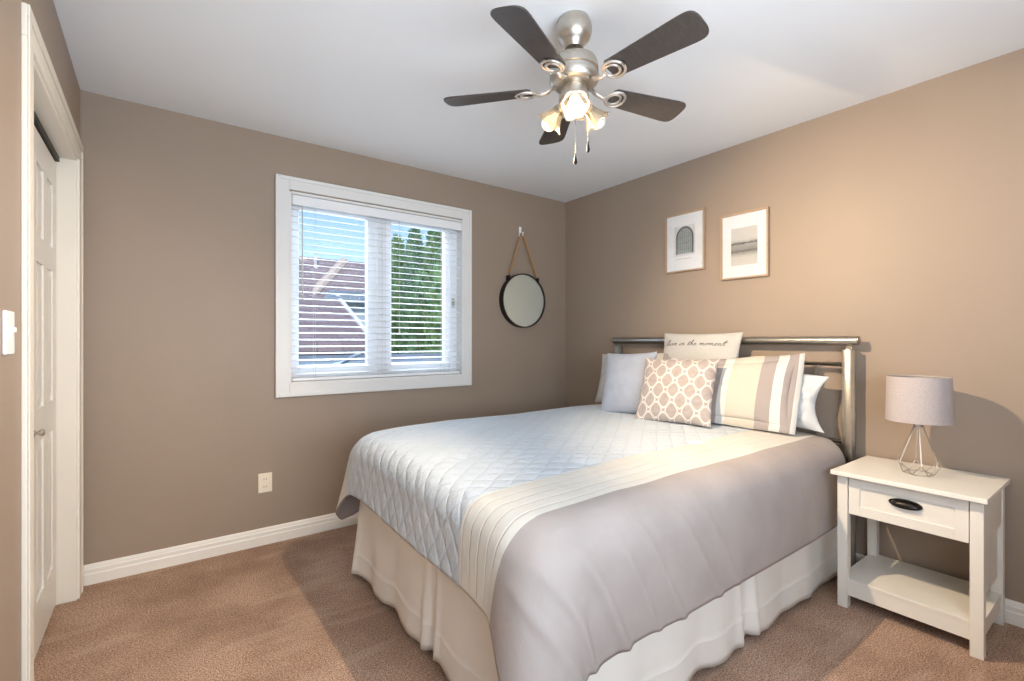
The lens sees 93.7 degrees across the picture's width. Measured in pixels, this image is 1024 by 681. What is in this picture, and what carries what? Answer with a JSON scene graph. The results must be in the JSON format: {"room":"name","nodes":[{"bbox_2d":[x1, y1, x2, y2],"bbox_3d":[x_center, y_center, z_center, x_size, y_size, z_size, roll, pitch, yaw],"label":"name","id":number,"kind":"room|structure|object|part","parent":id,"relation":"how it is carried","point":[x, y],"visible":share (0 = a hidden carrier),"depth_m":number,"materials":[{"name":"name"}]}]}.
{"room":"bedroom","nodes":[
{"label":"bedroom","id":0,"kind":"room"},
{"bbox_2d":[0,0,79,680],"bbox_3d":[-0.997,-0.013,0.739,0.120,2.440,3.950,0,0,-37],"label":"wall","id":1,"kind":"structure","parent":0,"point":[44,11],"depth_m":1.25,"materials":[{"name":"paint"}]},
{"bbox_2d":[2,310,16,354],"bbox_3d":[-1.254,-0.019,1.202,0.018,0.109,0.084,0,0,-37],"label":"light switch","id":2,"kind":"object","parent":1,"relation":"attached to","point":[8,329],"visible":1,"depth_m":1.18,"materials":[{"name":"white plastic"}]},
{"bbox_2d":[34,126,55,659],"bbox_3d":[-1.919,0.195,1.972,0.065,2.000,0.530,0,0,-37],"label":"door","id":3,"kind":"structure","parent":1,"relation":"in","point":[44,163],"depth_m":1.96,"materials":[{"name":"paint"}]},
{"bbox_3d":[-1.767,0.345,1.795,0.031,0.028,0.028,0,0,-37],"label":"knob","id":4,"kind":"part","parent":3,"relation":"part of","materials":[{"name":"silver metal"}]},
{"bbox_2d":[34,111,58,161],"bbox_3d":[-1.789,-0.825,1.767,0.060,0.019,1.017,0,0,-37],"label":"trim","id":5,"kind":"structure","parent":1,"relation":"attached to","point":[37,123],"depth_m":1.94,"materials":[{"name":"black"}]},
{"bbox_2d":[21,2,82,680],"bbox_3d":[-1.714,0.135,1.823,0.018,2.144,1.223,0,0,-37],"label":"trim","id":6,"kind":"structure","parent":1,"relation":"attached to","point":[33,48],"depth_m":1.35,"materials":[{"name":"white wood"}]},
{"bbox_2d":[34,61,76,604],"bbox_3d":[-1.767,0.177,1.783,0.124,2.060,1.055,0,0,-37],"label":"trim","id":7,"kind":"structure","parent":1,"relation":"attached to","point":[66,168],"depth_m":2.20,"materials":[{"name":"white wood"}]},
{"bbox_2d":[80,90,564,564],"bbox_3d":[-0.913,-0.013,3.346,3.358,2.440,0.140,0,0,-37],"label":"wall","id":8,"kind":"structure","parent":0,"point":[183,416],"depth_m":2.71,"materials":[{"name":"paint"}]},
{"bbox_2d":[83,512,358,585],"bbox_3d":[-0.819,1.158,3.319,3.237,0.098,0.016,0,0,-37],"label":"baseboard","id":9,"kind":"structure","parent":8,"relation":"attached to","point":[107,570],"depth_m":2.66,"materials":[{"name":"white wood"}]},
{"bbox_2d":[258,472,271,492],"bbox_3d":[-1.463,0.843,2.845,0.074,0.114,0.010,0,0,-37],"label":"wall outlet","id":10,"kind":"object","parent":8,"relation":"attached to","point":[264,479],"visible":1,"depth_m":2.84,"materials":[{"name":"beige plastic"}]},
{"bbox_2d":[275,174,471,397],"bbox_3d":[-0.906,-0.328,3.338,1.373,1.341,0.160,0,0,-37],"label":"window","id":11,"kind":"structure","parent":8,"relation":"in","point":[284,255],"depth_m":3.32,"materials":[{"name":"white plastic"}]},
{"bbox_3d":[-0.929,-0.322,3.377,1.203,1.149,0.062,0,0,-37],"label":"frame","id":12,"kind":"part","parent":11,"relation":"part of","materials":[{"name":"white plastic"}]},
{"bbox_2d":[292,194,461,380],"bbox_3d":[-0.882,-0.321,3.313,1.195,1.144,0.076,0,0,-37],"label":"window blind","id":13,"kind":"object","parent":11,"relation":"attached to","point":[302,201],"visible":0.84,"depth_m":3.24,"materials":[{"name":"white plastic"}]},
{"bbox_3d":[-1.255,-0.301,3.049,0.002,1.084,0.055,0,0,-37],"label":"ladder cord","id":14,"kind":"part","parent":13,"relation":"part of","materials":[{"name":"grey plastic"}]},
{"bbox_3d":[-0.888,0.241,3.321,1.187,0.020,0.048,0,0,-37],"label":"rail","id":15,"kind":"part","parent":13,"relation":"part of","materials":[{"name":"white plastic"}]},
{"bbox_3d":[-0.785,-0.445,3.346,0.014,0.787,0.014,0,0,-37],"label":"lift cord","id":16,"kind":"part","parent":13,"relation":"part of","materials":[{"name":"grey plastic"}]},
{"bbox_3d":[0.080,-0.900,3.966,0.024,0.085,0.046,0,0,-37],"label":"wall hook","id":17,"kind":"object","parent":8,"relation":"attached to","visible":0},
{"bbox_2d":[499,233,544,327],"bbox_3d":[0.090,-0.498,3.967,0.444,0.784,0.053,0,0,-37],"label":"round mirror","id":18,"kind":"object","parent":17,"relation":"hanging from","point":[521,296],"visible":1,"depth_m":3.95,"materials":[{"name":"black metal"}]},
{"bbox_2d":[34,524,1023,680],"bbox_3d":[0.099,1.207,1.551,4.108,0.001,4.190,0,0,-37],"label":"floor","id":19,"kind":"structure","parent":0,"point":[294,609],"depth_m":1.96,"materials":[{"name":"carpet"}]},
{"bbox_2d":[612,336,860,566],"bbox_3d":[0.508,0.592,2.523,1.985,1.230,1.630,0,0,-37],"label":"bed","id":20,"kind":"object","parent":19,"relation":"on","point":[848,364],"visible":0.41,"depth_m":2.48,"materials":[{"name":"metal"}]},
{"bbox_2d":[336,404,845,680],"bbox_3d":[0.383,0.750,2.411,2.120,0.590,1.744,0,0,-37],"label":"comforter","id":21,"kind":"object","parent":20,"relation":"on","point":[579,534],"visible":0.9,"depth_m":1.69,"materials":[{"name":"fabric"}]},
{"bbox_2d":[601,352,656,413],"bbox_3d":[0.756,0.276,3.119,0.378,0.411,0.198,0,0,42],"label":"throw cushion","id":22,"kind":"object","parent":21,"relation":"on","point":[624,377],"visible":0.74,"depth_m":3.08,"materials":[{"name":"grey fabric"}]},
{"bbox_2d":[595,353,662,401],"bbox_3d":[0.864,0.273,3.443,0.167,0.400,0.660,0,0,-37],"label":"bed pillow","id":23,"kind":"object","parent":21,"relation":"on","point":[599,397],"visible":0.2,"depth_m":3.64,"materials":[{"name":"white fabric"}]},
{"bbox_2d":[656,354,677,359],"bbox_3d":[0.907,0.274,3.236,0.172,0.404,0.540,0,0,-43],"label":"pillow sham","id":24,"kind":"object","parent":21,"relation":"on","point":[659,356],"visible":0.1,"depth_m":3.21,"materials":[{"name":"beige fabric"}]},
{"bbox_2d":[635,358,719,426],"bbox_3d":[0.956,0.290,2.799,0.452,0.373,0.226,0,0,41],"label":"throw cushion","id":25,"kind":"object","parent":21,"relation":"on","point":[678,391],"visible":0.98,"depth_m":2.73,"materials":[{"name":"beige fabric"}]},
{"bbox_2d":[711,353,804,434],"bbox_3d":[1.296,0.277,2.705,0.591,0.418,0.201,0,0,40],"label":"pillow sham","id":26,"kind":"object","parent":21,"relation":"on","point":[756,392],"visible":0.7,"depth_m":2.62,"materials":[{"name":"beige fabric"}]},
{"bbox_2d":[796,374,828,432],"bbox_3d":[1.394,0.270,2.751,0.191,0.406,0.726,0,0,-37],"label":"bed pillow","id":27,"kind":"object","parent":21,"relation":"on","point":[811,385],"visible":0.3,"depth_m":2.51,"materials":[{"name":"white fabric"}]},
{"bbox_2d":[351,501,836,680],"bbox_3d":[0.421,0.985,2.474,2.053,0.406,1.608,0,0,-37],"label":"bed skirt","id":28,"kind":"object","parent":20,"relation":"hanging from","point":[433,610],"visible":0.41,"depth_m":1.84,"materials":[{"name":"fabric"}]},
{"bbox_3d":[0.823,0.625,3.714,0.060,1.163,0.060,0,0,-37],"label":"post","id":29,"kind":"part","parent":20,"relation":"part of","materials":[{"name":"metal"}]},
{"bbox_2d":[663,332,743,359],"bbox_3d":[1.192,0.096,3.070,0.130,0.292,0.551,0,0,-37],"label":"lumbar cushion","id":30,"kind":"object","parent":20,"relation":"on","point":[720,345],"visible":0.71,"depth_m":3.01,"materials":[{"name":"fabric"}]},
{"bbox_3d":[1.281,0.001,3.096,0.047,0.047,1.630,0,0,-37],"label":"rail","id":31,"kind":"part","parent":20,"relation":"part of","materials":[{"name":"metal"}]},
{"bbox_3d":[1.281,0.125,3.096,0.023,0.023,1.482,0,0,-37],"label":"rail","id":32,"kind":"part","parent":20,"relation":"part of","materials":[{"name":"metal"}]},
{"bbox_3d":[1.281,0.527,3.096,0.023,0.023,1.482,0,0,-37],"label":"rail","id":33,"kind":"part","parent":20,"relation":"part of","materials":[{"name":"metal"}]},
{"bbox_3d":[1.739,0.625,2.478,0.060,1.163,0.060,0,0,-37],"label":"post","id":34,"kind":"part","parent":20,"relation":"part of","materials":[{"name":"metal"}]},
{"bbox_2d":[830,456,1009,660],"bbox_3d":[1.782,0.897,2.110,0.458,0.620,0.514,0,0,-37],"label":"nightstand","id":35,"kind":"object","parent":19,"relation":"on","point":[963,506],"visible":1,"depth_m":2.02,"materials":[{"name":"paint"}]},
{"bbox_3d":[1.514,0.906,2.189,0.040,0.601,0.040,0,0,-37],"label":"leg","id":36,"kind":"part","parent":35,"relation":"part of","materials":[{"name":"paint"}]},
{"bbox_3d":[1.816,0.906,2.413,0.040,0.601,0.040,0,0,-37],"label":"leg","id":37,"kind":"part","parent":35,"relation":"part of","materials":[{"name":"paint"}]},
{"bbox_3d":[1.634,0.683,1.997,0.023,0.042,0.114,0,0,-37],"label":"handle","id":38,"kind":"part","parent":35,"relation":"part of","materials":[{"name":"black metal"}]},
{"bbox_3d":[1.653,0.696,2.016,0.045,0.166,0.398,0,0,-37],"label":"drawer","id":39,"kind":"part","parent":35,"relation":"part of","materials":[{"name":"paint"}]},
{"bbox_2d":[885,375,954,476],"bbox_3d":[1.794,0.373,2.118,0.234,0.428,0.234,0,0,-37],"label":"table lamp","id":40,"kind":"object","parent":35,"relation":"on","point":[919,401],"visible":1,"depth_m":2.04,"materials":[{"name":"fabric"}]},
{"bbox_3d":[1.794,0.257,2.118,0.234,0.196,0.234,0,0,-37],"label":"lamp shade","id":41,"kind":"part","parent":40,"relation":"part of","materials":[{"name":"fabric"}]},
{"bbox_3d":[1.797,1.119,2.123,0.399,0.060,0.464,0,0,-37],"label":"shelf rail","id":42,"kind":"part","parent":35,"relation":"part of","materials":[{"name":"paint"}]},
{"bbox_2d":[848,554,1000,623],"bbox_3d":[1.798,1.081,2.123,0.405,0.016,0.472,0,0,-37],"label":"shelf","id":43,"kind":"object","parent":35,"relation":"attached to","point":[940,595],"depth_m":2.09,"materials":[{"name":"paint"}]},
{"bbox_3d":[1.778,0.906,1.833,0.040,0.601,0.040,0,0,-37],"label":"leg","id":44,"kind":"part","parent":35,"relation":"part of","materials":[{"name":"paint"}]},
{"bbox_3d":[2.080,0.906,2.056,0.040,0.601,0.040,0,0,-37],"label":"leg","id":45,"kind":"part","parent":35,"relation":"part of","materials":[{"name":"paint"}]},
{"bbox_2d":[53,0,1023,202],"bbox_3d":[0.353,-1.283,1.738,3.478,0.100,4.190,0,0,-37],"label":"ceiling","id":46,"kind":"structure","parent":0,"point":[369,78],"depth_m":2.16,"materials":[{"name":"paint"}]},
{"bbox_2d":[444,5,708,164],"bbox_3d":[0.264,-0.955,1.831,1.002,0.557,0.983,0,0,-37],"label":"ceiling fan","id":47,"kind":"object","parent":46,"relation":"hanging from","point":[573,71],"visible":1,"depth_m":1.77,"materials":[{"name":"brown wood"}]},
{"bbox_3d":[-0.096,-0.971,1.921,0.355,0.032,0.124,0,0,12],"label":"blade","id":48,"kind":"part","parent":47,"relation":"part of","materials":[{"name":"brown wood"}]},
{"bbox_3d":[0.065,-0.971,1.552,0.124,0.032,0.355,0,0,30],"label":"blade","id":49,"kind":"part","parent":47,"relation":"part of","materials":[{"name":"brown wood"}]},
{"bbox_3d":[0.150,-0.867,1.905,0.056,0.067,0.068,0,0,-37],"label":"bulb","id":50,"kind":"part","parent":47,"relation":"part of","materials":[{"name":"white glass"}]},
{"bbox_3d":[0.206,-0.971,2.188,0.124,0.032,0.355,0,0,-6],"label":"blade","id":51,"kind":"part","parent":47,"relation":"part of","materials":[{"name":"brown wood"}]},
{"bbox_3d":[0.243,-0.805,1.845,0.003,0.175,0.002,0,0,-37],"label":"pull chain","id":52,"kind":"part","parent":47,"relation":"part of","materials":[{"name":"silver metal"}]},
{"bbox_3d":[0.230,-0.860,1.746,0.058,0.071,0.060,0,0,-37],"label":"bulb","id":53,"kind":"part","parent":47,"relation":"part of","materials":[{"name":"white glass"}]},
{"bbox_3d":[0.334,-0.867,1.891,0.070,0.067,0.055,0,0,-37],"label":"bulb","id":54,"kind":"part","parent":47,"relation":"part of","materials":[{"name":"white glass"}]},
{"bbox_3d":[0.553,-0.971,1.984,0.355,0.032,0.124,0,0,-24],"label":"blade","id":55,"kind":"part","parent":47,"relation":"part of","materials":[{"name":"brown wood"}]},
{"bbox_3d":[0.471,-0.971,1.595,0.132,0.032,0.358,0,0,-37],"label":"blade","id":56,"kind":"part","parent":47,"relation":"part of","materials":[{"name":"brown wood"}]},
{"bbox_2d":[565,48,1023,603],"bbox_3d":[1.702,-0.013,2.738,0.120,2.440,4.190,0,0,-37],"label":"wall","id":57,"kind":"structure","parent":0,"point":[897,217],"depth_m":2.43,"materials":[{"name":"paint"}]},
{"bbox_2d":[665,208,705,273],"bbox_3d":[1.190,-0.678,3.307,0.024,0.406,0.304,0,0,-37],"label":"picture frame","id":58,"kind":"object","parent":57,"relation":"attached to","point":[685,232],"visible":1,"depth_m":3.30,"materials":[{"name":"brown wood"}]},
{"bbox_2d":[675,223,694,256],"bbox_3d":[1.189,-0.690,3.308,0.001,0.206,0.158,0,0,-37],"label":"print","id":59,"kind":"object","parent":58,"relation":"attached to","point":[684,232],"depth_m":3.30,"materials":[{"name":"paper"}]},
{"bbox_2d":[720,206,769,280],"bbox_3d":[1.437,-0.591,2.974,0.024,0.411,0.302,0,0,-37],"label":"picture frame","id":60,"kind":"object","parent":57,"relation":"attached to","point":[744,236],"visible":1,"depth_m":2.96,"materials":[{"name":"brown wood"}]},
{"bbox_2d":[731,225,756,266],"bbox_3d":[1.437,-0.586,2.973,0.001,0.235,0.166,0,0,-37],"label":"print","id":61,"kind":"object","parent":60,"relation":"attached to","point":[743,237],"depth_m":2.97},
{"bbox_2d":[856,553,1023,627],"bbox_3d":[1.652,1.158,2.691,0.016,0.098,3.934,0,0,-37],"label":"baseboard","id":62,"kind":"structure","parent":57,"relation":"attached to","point":[1014,610],"depth_m":2.04,"materials":[{"name":"white wood"}]},
{"label":"outside","id":63,"kind":"structure","parent":0,"visible":0},
{"bbox_3d":[-8.498,4.057,16.407,40.000,0.100,29.840,0,0,-37],"label":"ground","id":64,"kind":"structure","parent":63,"visible":0},
{"bbox_2d":[299,255,364,355],"bbox_3d":[-4.881,1.212,7.239,5.900,5.590,5.280,0,0,-37],"label":"house","id":65,"kind":"structure","parent":64,"relation":"on","point":[358,273],"depth_m":7.27,"materials":[{"name":"brick"}]},
{"bbox_2d":[313,255,317,267],"bbox_3d":[-3.562,-1.413,8.701,0.100,0.240,0.100,0,0,-37],"label":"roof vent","id":66,"kind":"object","parent":65,"relation":"attached to","point":[313,255],"depth_m":8.68,"materials":[{"name":"white"}]},
{"bbox_2d":[299,353,441,364],"bbox_3d":[-2.221,2.072,5.077,6.600,3.870,1.280,0,0,-37],"label":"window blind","id":67,"kind":"object","parent":64,"relation":"on","point":[356,355],"visible":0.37,"depth_m":5.73,"materials":[{"name":"white plastic"}]},
{"bbox_2d":[391,233,404,353],"bbox_3d":[-2.179,0.976,9.150,0.842,6.062,0.845,0,0,-37],"label":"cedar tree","id":68,"kind":"object","parent":64,"relation":"on","point":[394,282],"visible":0.23,"depth_m":9.00,"materials":[{"name":"green plant"}]},
{"bbox_2d":[393,228,424,353],"bbox_3d":[-1.843,0.921,9.062,0.990,6.171,1.024,0,0,-37],"label":"cedar tree","id":69,"kind":"object","parent":64,"relation":"on","point":[407,282],"visible":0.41,"depth_m":8.84,"materials":[{"name":"green plant"}]},
{"bbox_2d":[414,230,441,352],"bbox_3d":[-1.422,0.835,9.017,1.084,6.345,1.128,0,0,-9],"label":"cedar tree","id":70,"kind":"object","parent":64,"relation":"on","point":[430,274],"visible":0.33,"depth_m":8.78,"materials":[{"name":"green plant"}]}
]}

